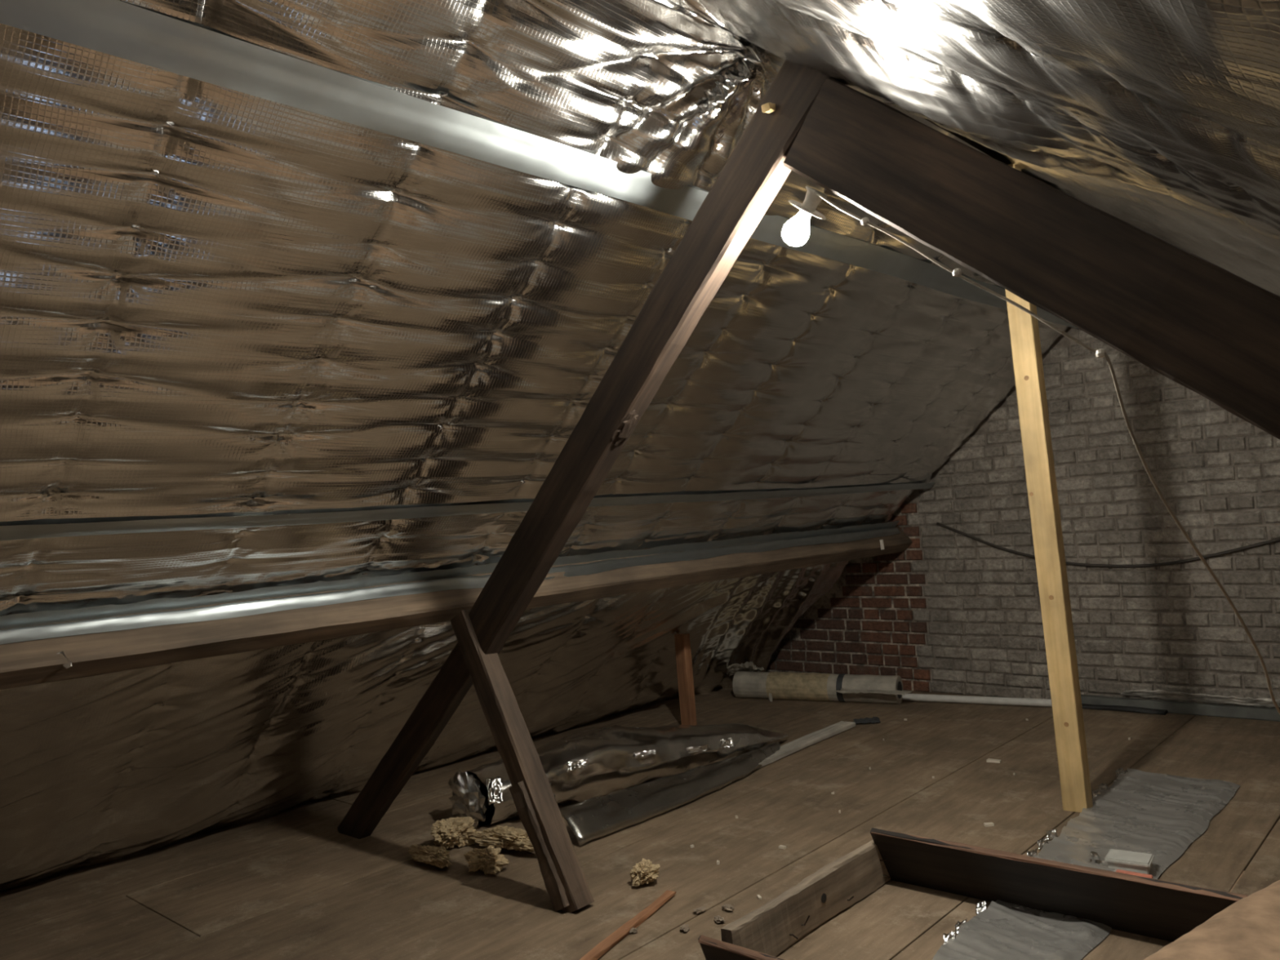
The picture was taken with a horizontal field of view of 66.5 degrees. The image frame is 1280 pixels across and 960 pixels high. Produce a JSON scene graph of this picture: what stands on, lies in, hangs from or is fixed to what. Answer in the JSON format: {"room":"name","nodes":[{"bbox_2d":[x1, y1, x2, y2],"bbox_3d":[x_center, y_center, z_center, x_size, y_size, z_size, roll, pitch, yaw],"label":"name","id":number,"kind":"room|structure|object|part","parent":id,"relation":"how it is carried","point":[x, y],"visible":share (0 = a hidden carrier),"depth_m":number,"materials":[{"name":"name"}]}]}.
{"room":"attic","nodes":[
{"label":"attic","id":0,"kind":"room"},
{"bbox_2d":[0,688,1279,959],"bbox_3d":[0.203,1.324,2.045,7.196,0.120,8.260,-6,-3,42],"label":"floor","id":1,"kind":"structure","parent":0,"point":[286,885],"depth_m":3.50,"materials":[{"name":"brown wood"}]},
{"bbox_2d":[337,642,473,839],"bbox_3d":[-0.880,1.026,3.676,0.963,0.888,0.061,-6,-3,42],"label":"rafter","id":2,"kind":"object","parent":1,"relation":"on","point":[437,706],"visible":0.89,"depth_m":3.62,"materials":[{"name":"brown wood"}]},
{"bbox_2d":[408,844,452,868],"bbox_3d":[-0.750,1.347,3.508,0.094,0.066,0.278,-2,-3,-45],"label":"scrap","id":3,"kind":"object","parent":1,"relation":"on","point":[437,856],"visible":1,"depth_m":3.47,"materials":[{"name":"beige"}]},
{"bbox_2d":[430,816,476,848],"bbox_3d":[-0.706,1.329,3.685,0.177,0.109,0.164,-2,-3,-37],"label":"scrap","id":4,"kind":"object","parent":1,"relation":"on","point":[448,833],"visible":0.98,"depth_m":3.66,"materials":[{"name":"beige"}]},
{"bbox_2d":[463,844,509,875],"bbox_3d":[-0.531,1.317,3.390,0.160,0.089,0.116,-5,-2,19],"label":"scrap","id":5,"kind":"object","parent":1,"relation":"on","point":[488,860],"visible":1,"depth_m":3.37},
{"bbox_2d":[469,825,534,851],"bbox_3d":[-0.487,1.322,3.602,0.366,0.088,0.112,-5,-2,33],"label":"scrap","id":6,"kind":"object","parent":1,"relation":"on","point":[507,837],"visible":0.9,"depth_m":3.58,"materials":[{"name":"beige"}]},
{"bbox_2d":[450,608,594,913],"bbox_3d":[-0.403,0.896,3.192,0.554,0.945,0.106,-6,-3,43],"label":"strut","id":7,"kind":"object","parent":1,"relation":"on","point":[536,806],"visible":0.98,"depth_m":3.14,"materials":[{"name":"brown wood"}]},
{"bbox_2d":[468,60,839,654],"bbox_3d":[-0.041,-0.262,2.867,1.653,1.653,0.083,-6,-3,42],"label":"rafter","id":8,"kind":"object","parent":7,"relation":"on","point":[754,172],"visible":0.94,"depth_m":2.76,"materials":[{"name":"brown wood"}]},
{"bbox_2d":[760,102,775,113],"bbox_3d":[0.324,-0.934,2.452,0.023,0.030,0.045,-5,-3,35],"label":"peg","id":9,"kind":"object","parent":8,"relation":"attached to","point":[768,108],"visible":1,"depth_m":2.44,"materials":[{"name":"brown wood"}]},
{"bbox_2d":[783,77,1279,439],"bbox_3d":[1.117,-0.252,1.827,1.877,1.575,0.081,-6,-3,42],"label":"rafter","id":10,"kind":"object","parent":8,"relation":"attached to","point":[1214,332],"visible":1,"depth_m":2.01,"materials":[{"name":"brown wood"}]},
{"bbox_2d":[782,186,826,246],"bbox_3d":[0.412,-0.663,2.451,0.109,0.140,0.109,-4,-2,-3],"label":"light bulb","id":11,"kind":"object","parent":10,"relation":"attached to","point":[796,232],"visible":0.97,"depth_m":2.44,"materials":[{"name":"white glass"}]},
{"bbox_3d":[0.399,-0.635,2.464,0.069,0.091,0.069,-2,35,-48],"label":"glass","id":12,"kind":"part","parent":11,"relation":"part of","materials":[{"name":"white glass"}]},
{"bbox_2d":[860,88,943,125],"bbox_3d":[0.607,-0.902,2.258,0.288,0.244,0.082,-6,-3,42],"label":"flap","id":13,"kind":"object","parent":10,"relation":"on","point":[886,100],"visible":0.02,"depth_m":2.24,"materials":[{"name":"silver metal"}]},
{"bbox_2d":[813,191,1279,715],"bbox_3d":[1.392,0.207,2.313,1.731,1.948,0.544,-3,-2,-16],"label":"cable","id":14,"kind":"object","parent":10,"relation":"attached to","point":[1100,353],"visible":1,"depth_m":2.06,"materials":[{"name":"grey plastic"}]},
{"bbox_2d":[448,723,788,846],"bbox_3d":[0.055,1.234,4.395,0.729,0.282,1.814,-6,-3,42],"label":"roll","id":15,"kind":"object","parent":1,"relation":"on","point":[644,773],"visible":0.86,"depth_m":4.12,"materials":[{"name":"silver metal"}]},
{"bbox_2d":[579,889,675,959],"bbox_3d":[-0.055,1.298,2.792,0.035,0.020,0.642,-5,-2,29],"label":"wood sliver","id":16,"kind":"object","parent":1,"relation":"on","point":[620,933],"visible":1,"depth_m":2.81,"materials":[{"name":"brown wood"}]},
{"bbox_2d":[629,927,638,933],"bbox_3d":[-0.028,1.301,2.819,0.047,0.013,0.030,-4,-2,-2],"label":"clump","id":17,"kind":"object","parent":1,"relation":"on","point":[633,930],"visible":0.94,"depth_m":2.81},
{"bbox_2d":[629,857,660,886],"bbox_3d":[0.017,1.280,3.184,0.097,0.075,0.118,-5,-3,37],"label":"scrap","id":18,"kind":"object","parent":1,"relation":"on","point":[644,872],"visible":1,"depth_m":3.16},
{"bbox_2d":[680,924,689,932],"bbox_3d":[0.131,1.289,2.811,0.030,0.014,0.042,-6,-3,39],"label":"clump","id":19,"kind":"object","parent":1,"relation":"on","point":[685,927],"visible":1,"depth_m":2.80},
{"bbox_2d":[674,633,697,725],"bbox_3d":[0.255,1.123,5.460,0.078,0.520,0.053,-7,-4,42],"label":"post","id":20,"kind":"object","parent":1,"relation":"on","point":[682,645],"visible":0.96,"depth_m":5.44,"materials":[{"name":"brown wood"}]},
{"bbox_2d":[693,906,706,914],"bbox_3d":[0.179,1.290,2.927,0.044,0.015,0.028,-3,-2,-12],"label":"clump","id":21,"kind":"object","parent":1,"relation":"on","point":[700,909],"visible":1,"depth_m":2.92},
{"bbox_2d":[714,915,725,922],"bbox_3d":[0.232,1.283,2.854,0.029,0.015,0.046,-4,-2,-7],"label":"clump","id":22,"kind":"object","parent":1,"relation":"on","point":[717,918],"visible":1,"depth_m":2.84,"materials":[{"name":"grey stone"}]},
{"bbox_2d":[721,904,734,911],"bbox_3d":[0.266,1.284,2.930,0.043,0.015,0.029,-6,-3,42],"label":"clump","id":23,"kind":"object","parent":1,"relation":"on","point":[726,907],"visible":1,"depth_m":2.92,"materials":[{"name":"grey stone"}]},
{"bbox_2d":[697,934,783,959],"bbox_3d":[0.548,1.183,2.165,1.020,0.125,0.070,-6,-3,42],"label":"board","id":24,"kind":"object","parent":1,"relation":"on","point":[713,948],"visible":1,"depth_m":2.43,"materials":[{"name":"brown wood"}]},
{"bbox_2d":[756,894,761,899],"bbox_3d":[0.366,1.282,3.001,0.009,0.010,0.016,-3,-2,-21],"label":"paper scrap","id":25,"kind":"object","parent":1,"relation":"on","point":[758,896],"visible":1,"depth_m":3.00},
{"bbox_2d":[778,844,786,848],"bbox_3d":[0.501,1.289,3.431,0.024,0.009,0.013,-5,-3,35],"label":"paper scrap","id":26,"kind":"object","parent":1,"relation":"on","point":[781,846],"visible":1,"depth_m":3.43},
{"bbox_2d":[720,840,890,956],"bbox_3d":[0.506,1.201,2.778,0.059,0.143,0.820,-6,-3,42],"label":"board","id":27,"kind":"object","parent":1,"relation":"on","point":[771,929],"visible":0.98,"depth_m":2.74,"materials":[{"name":"brown wood"}]},
{"bbox_2d":[758,720,855,768],"bbox_3d":[0.796,1.310,4.849,0.091,0.026,0.980,-6,-3,40],"label":"batten","id":28,"kind":"object","parent":1,"relation":"on","point":[792,747],"visible":0.8,"depth_m":4.87,"materials":[{"name":"grey wood"}]},
{"bbox_2d":[726,661,911,704],"bbox_3d":[1.051,1.234,5.963,1.258,0.238,0.254,-5,-2,32],"label":"roll","id":29,"kind":"object","parent":1,"relation":"on","point":[747,682],"visible":0.98,"depth_m":5.91,"materials":[{"name":"beige fabric"}]},
{"bbox_2d":[853,716,880,724],"bbox_3d":[1.219,1.298,5.262,0.153,0.024,0.075,-4,-2,-2],"label":"foil shred","id":30,"kind":"object","parent":1,"relation":"on","point":[874,719],"visible":0.99,"depth_m":5.25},
{"bbox_2d":[902,693,1052,706],"bbox_3d":[1.941,1.244,5.523,0.914,0.056,0.056,-5,-2,32],"label":"pipe","id":31,"kind":"object","parent":1,"relation":"on","point":[914,697],"visible":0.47,"depth_m":5.52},
{"bbox_2d":[983,822,994,826],"bbox_3d":[1.256,1.241,3.517,0.032,0.010,0.018,-4,-2,-5],"label":"paper scrap","id":32,"kind":"object","parent":1,"relation":"on","point":[989,824],"visible":1,"depth_m":3.51,"materials":[{"name":"beige paper"}]},
{"bbox_2d":[986,758,1000,763],"bbox_3d":[1.575,1.249,4.346,0.056,0.010,0.031,-5,-2,29],"label":"paper scrap","id":33,"kind":"object","parent":1,"relation":"on","point":[988,760],"visible":1,"depth_m":4.34,"materials":[{"name":"beige paper"}]},
{"bbox_2d":[1004,163,1093,812],"bbox_3d":[1.521,0.011,3.699,0.091,2.441,0.070,-8,-4,42],"label":"post","id":34,"kind":"object","parent":1,"relation":"on","point":[1041,480],"visible":0.86,"depth_m":3.66,"materials":[{"name":"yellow wood"}]},
{"bbox_2d":[870,827,1248,942],"bbox_3d":[1.127,1.133,2.716,1.012,0.189,0.114,-6,-3,42],"label":"board","id":35,"kind":"object","parent":1,"relation":"on","point":[1165,910],"visible":0.94,"depth_m":2.69,"materials":[{"name":"brown wood"}]},
{"bbox_2d":[932,767,1239,959],"bbox_3d":[1.281,1.204,2.883,0.437,0.036,2.720,-6,-3,40],"label":"foil","id":36,"kind":"object","parent":1,"relation":"on","point":[1158,815],"visible":0.77,"depth_m":3.20,"materials":[{"name":"silver metal"}]},
{"bbox_2d":[1088,851,1099,863],"bbox_3d":[1.429,1.190,3.072,0.032,0.040,0.032,-4,-2,12],"label":"ball","id":37,"kind":"object","parent":36,"relation":"on","point":[1094,857],"visible":0.99,"depth_m":3.06,"materials":[{"name":"grey"}]},
{"bbox_2d":[1104,848,1154,878],"bbox_3d":[1.505,1.178,2.996,0.134,0.038,0.124,-5,-3,35],"label":"box","id":38,"kind":"object","parent":36,"relation":"on","point":[1140,863],"visible":0.87,"depth_m":2.98,"materials":[{"name":"white cardboard"}]},
{"bbox_3d":[1.509,1.166,3.011,0.125,0.014,0.095,-5,-3,35],"label":"lid","id":39,"kind":"part","parent":38,"relation":"part of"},
{"bbox_2d":[1081,703,1167,715],"bbox_3d":[2.530,1.209,5.162,0.460,0.026,0.055,-6,-3,42],"label":"strip","id":40,"kind":"object","parent":1,"relation":"on","point":[1113,708],"visible":0.88,"depth_m":5.13,"materials":[{"name":"rubber"}]},
{"bbox_2d":[1080,688,1279,721],"bbox_3d":[3.530,1.064,4.333,3.130,0.120,0.063,-6,-3,42],"label":"board","id":41,"kind":"object","parent":1,"relation":"on","point":[1172,707],"depth_m":4.95,"materials":[{"name":"wood"}]},
{"bbox_3d":[2.944,1.094,4.854,1.046,0.063,0.051,-6,-3,42],"label":"foil strip","id":42,"kind":"part","parent":41,"relation":"part of","materials":[{"name":"silver metal"}]},
{"bbox_2d":[1143,871,1279,959],"bbox_3d":[1.394,1.064,1.880,1.110,0.234,2.220,-6,-3,42],"label":"board","id":43,"kind":"object","parent":1,"relation":"on","point":[1249,928],"visible":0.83,"depth_m":2.13,"materials":[{"name":"brown wood"}]},
{"bbox_2d":[922,117,1051,186],"bbox_3d":[-1.011,0.072,3.142,3.029,2.672,8.310,-6,-3,42],"label":"ceiling","id":44,"kind":"structure","parent":0,"point":[991,153],"depth_m":3.78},
{"bbox_2d":[0,560,849,891],"bbox_3d":[-1.580,0.923,3.501,1.190,1.123,7.795,-6,-3,42],"label":"insulation","id":45,"kind":"object","parent":44,"relation":"attached to","point":[113,766],"visible":0.63,"depth_m":3.81,"materials":[{"name":"metal"}]},
{"bbox_2d":[0,488,916,616],"bbox_3d":[-1.008,0.256,3.076,0.396,0.373,7.952,-6,-3,42],"label":"insulation","id":46,"kind":"object","parent":44,"relation":"attached to","point":[64,573],"visible":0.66,"depth_m":3.06,"materials":[{"name":"metal"}]},
{"bbox_2d":[0,482,935,540],"bbox_3d":[-0.897,0.108,2.952,0.047,0.040,7.980,-6,-3,42],"label":"tape","id":47,"kind":"object","parent":46,"relation":"attached to","point":[44,531],"visible":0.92,"depth_m":2.97,"materials":[{"name":"metal"}]},
{"bbox_2d":[0,22,1068,525],"bbox_3d":[-0.572,-0.353,2.668,0.984,0.871,7.952,-6,-3,42],"label":"insulation","id":48,"kind":"object","parent":44,"relation":"attached to","point":[215,300],"visible":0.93,"depth_m":2.48,"materials":[{"name":"metal"}]},
{"bbox_2d":[0,0,1077,328],"bbox_3d":[-0.258,-0.782,2.354,0.079,0.072,7.980,-6,-3,42],"label":"tape","id":49,"kind":"object","parent":48,"relation":"attached to","point":[116,28],"visible":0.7,"depth_m":2.03,"materials":[{"name":"metal"}]},
{"bbox_2d":[119,0,1004,288],"bbox_3d":[-0.124,-0.961,2.249,0.420,0.365,7.950,-6,-3,42],"label":"insulation","id":50,"kind":"object","parent":44,"relation":"attached to","point":[622,82],"visible":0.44,"depth_m":2.23,"materials":[{"name":"metal"}]},
{"bbox_2d":[695,43,764,121],"bbox_3d":[0.240,-1.036,2.501,0.191,0.240,0.130,-5,-2,20],"label":"bunch","id":51,"kind":"object","parent":50,"relation":"on","point":[752,57],"visible":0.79,"depth_m":2.46,"materials":[{"name":"silver metal"}]},
{"bbox_2d":[764,326,1279,708],"bbox_3d":[2.886,-0.072,5.071,6.500,2.720,0.221,-6,-3,42],"label":"wall","id":52,"kind":"structure","parent":0,"point":[950,612],"depth_m":5.32,"materials":[{"name":"grey brick"}]},
{"bbox_2d":[0,524,911,689],"bbox_3d":[-1.053,0.424,3.121,0.186,0.196,7.970,-6,-3,42],"label":"purlin","id":53,"kind":"object","parent":52,"relation":"attached to","point":[33,662],"visible":0.56,"depth_m":3.11,"materials":[{"name":"brown wood"}]},
{"bbox_2d":[57,650,72,669],"bbox_3d":[-1.484,0.463,2.516,0.038,0.048,0.016,-4,-2,-5],"label":"scrap","id":54,"kind":"object","parent":53,"relation":"attached to","point":[66,666],"visible":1,"depth_m":2.52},
{"bbox_2d":[0,520,900,644],"bbox_3d":[-1.051,0.366,3.098,0.066,0.089,7.880,-6,-3,42],"label":"tape","id":55,"kind":"object","parent":53,"relation":"attached to","point":[447,580],"visible":0.89,"depth_m":3.18,"materials":[{"name":"metal"}]},
{"bbox_2d":[879,539,884,549],"bbox_3d":[1.415,0.378,5.708,0.023,0.058,0.016,-6,-3,44],"label":"clip","id":56,"kind":"object","parent":53,"relation":"attached to","point":[882,543],"visible":1,"depth_m":5.70,"materials":[{"name":"silver metal"}]},
{"bbox_2d":[936,522,1279,567],"bbox_3d":[2.706,0.309,5.085,2.445,0.289,0.021,-6,-3,42],"label":"cable","id":57,"kind":"object","parent":52,"relation":"attached to","point":[1277,540],"visible":0.85,"depth_m":5.17,"materials":[{"name":"black rubber"}]},
{"bbox_3d":[1.309,-0.177,1.044,3.477,2.759,8.310,-6,-3,42],"label":"ceiling","id":58,"kind":"structure","parent":0,"visible":0},
{"bbox_2d":[697,0,1279,296],"bbox_3d":[0.979,-0.283,1.272,2.614,2.038,7.950,-6,-3,42],"label":"insulation","id":59,"kind":"object","parent":58,"relation":"attached to","point":[1161,117],"visible":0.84,"depth_m":1.35,"materials":[{"name":"metal"}]}
]}

